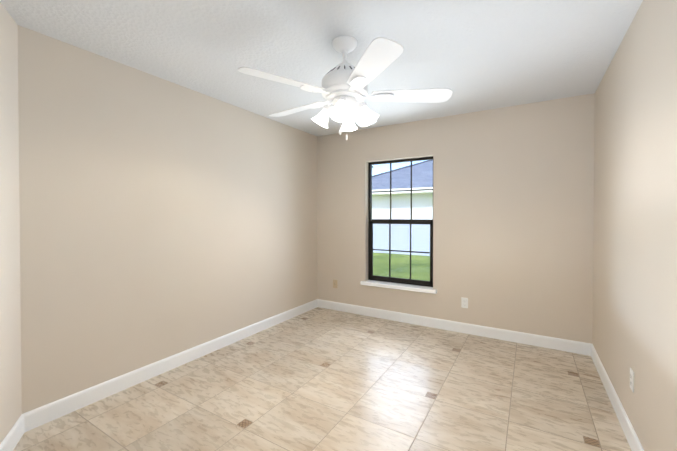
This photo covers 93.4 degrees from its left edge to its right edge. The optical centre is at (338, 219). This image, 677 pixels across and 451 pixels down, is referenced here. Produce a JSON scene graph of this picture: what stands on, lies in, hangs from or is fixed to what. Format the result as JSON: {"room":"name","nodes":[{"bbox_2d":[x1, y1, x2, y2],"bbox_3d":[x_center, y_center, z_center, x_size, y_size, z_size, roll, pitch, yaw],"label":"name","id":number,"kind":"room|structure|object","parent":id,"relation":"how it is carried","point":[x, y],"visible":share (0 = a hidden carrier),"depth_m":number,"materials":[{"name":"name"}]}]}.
{"room":"empty bedroom","nodes":[
{"label":"empty bedroom","id":0,"kind":"room"},
{"bbox_2d":[0,2,21,443],"bbox_3d":[-1.436,0.075,0.850,0.200,2.440,2.311,0,1,-29],"label":"wall","id":1,"kind":"structure","parent":0,"point":[10,364],"depth_m":1.78,"materials":[{"name":"paint"}]},
{"bbox_2d":[18,25,316,413],"bbox_3d":[-1.170,0.048,3.328,0.200,2.440,3.431,0,1,31],"label":"wall","id":2,"kind":"structure","parent":0,"point":[160,218],"depth_m":2.49,"materials":[{"name":"paint"}]},
{"bbox_2d":[0,299,643,450],"bbox_3d":[-0.067,1.227,1.954,3.120,0.112,4.268,0,1,31],"label":"baseboard","id":3,"kind":"structure","parent":2,"relation":"attached to","point":[37,417],"depth_m":2.87,"materials":[{"name":"white"}]},
{"bbox_2d":[0,0,642,135],"bbox_3d":[-0.092,-1.231,1.885,3.720,0.150,4.768,0,1,31],"label":"ceiling","id":4,"kind":"structure","parent":0,"point":[477,55],"depth_m":2.10,"materials":[{"name":"white paint"}]},
{"bbox_2d":[238,36,452,139],"bbox_3d":[0.018,-0.834,2.130,1.311,0.650,1.331,0,1,31],"label":"ceiling fan","id":5,"kind":"object","parent":4,"relation":"hanging from","point":[343,89],"visible":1,"depth_m":2.01,"materials":[{"name":"white metal"}]},
{"bbox_2d":[13,307,630,450],"bbox_3d":[-0.092,1.359,1.913,3.720,0.150,4.768,0,1,31],"label":"floor","id":6,"kind":"structure","parent":0,"point":[319,379],"depth_m":2.25,"materials":[{"name":"tile"}]},
{"bbox_2d":[317,93,594,343],"bbox_3d":[1.085,0.043,3.856,3.520,2.440,0.200,0,1,31],"label":"wall","id":7,"kind":"structure","parent":0,"point":[513,207],"depth_m":3.42,"materials":[{"name":"paint"}]},
{"bbox_2d":[333,280,336,287],"bbox_3d":[-0.046,0.895,4.424,0.070,0.114,0.009,0,1,31],"label":"phone jack","id":8,"kind":"object","parent":7,"relation":"attached to","point":[334,283],"visible":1,"depth_m":4.42,"materials":[{"name":"beige plastic"}]},
{"bbox_2d":[360,280,436,293],"bbox_3d":[0.740,0.833,3.979,0.980,0.046,0.140,0,1,31],"label":"window sill","id":9,"kind":"structure","parent":7,"relation":"attached to","point":[415,288],"depth_m":3.92,"materials":[{"name":"white stone"}]},
{"bbox_2d":[368,156,432,286],"bbox_3d":[0.782,0.028,4.041,0.880,1.565,0.066,0,1,31],"label":"window","id":10,"kind":"structure","parent":7,"relation":"in","point":[410,222],"depth_m":4.06,"materials":[{"name":"black metal"}]},
{"bbox_2d":[461,297,467,307],"bbox_3d":[1.404,0.929,3.552,0.070,0.114,0.009,0,1,31],"label":"outlet","id":11,"kind":"object","parent":7,"relation":"attached to","point":[464,302],"visible":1,"depth_m":3.55,"materials":[{"name":"white plastic"}]},
{"bbox_2d":[593,0,676,450],"bbox_3d":[1.356,0.072,1.086,0.200,2.440,4.668,0,1,31],"label":"wall","id":12,"kind":"structure","parent":0,"point":[635,240],"depth_m":1.69,"materials":[{"name":"paint"}]},
{"bbox_2d":[630,368,633,392],"bbox_3d":[1.666,0.912,1.814,0.009,0.114,0.070,0,1,31],"label":"outlet","id":13,"kind":"object","parent":12,"relation":"attached to","point":[631,379],"visible":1,"depth_m":1.80,"materials":[{"name":"white plastic"}]},
{"label":"outside","id":14,"kind":"structure","parent":0,"visible":0},
{"bbox_2d":[373,252,429,280],"bbox_3d":[9.948,1.270,31.322,70.000,0.200,55.982,0,1,31],"label":"lawn","id":15,"kind":"structure","parent":14,"point":[413,265],"depth_m":9.70,"materials":[{"name":"green plant"}]},
{"bbox_2d":[372,193,432,255],"bbox_3d":[10.702,0.079,14.038,18.900,2.550,11.000,0,1,31],"label":"house","id":16,"kind":"structure","parent":15,"relation":"on","point":[406,209],"depth_m":12.53,"materials":[{"name":"white paint"}]},
{"bbox_2d":[372,160,432,194],"bbox_3d":[10.866,-2.370,13.835,20.435,2.732,12.035,0,1,31],"label":"roof","id":17,"kind":"structure","parent":16,"relation":"on","point":[405,174],"depth_m":13.08,"materials":[{"name":"blue"}]}
]}

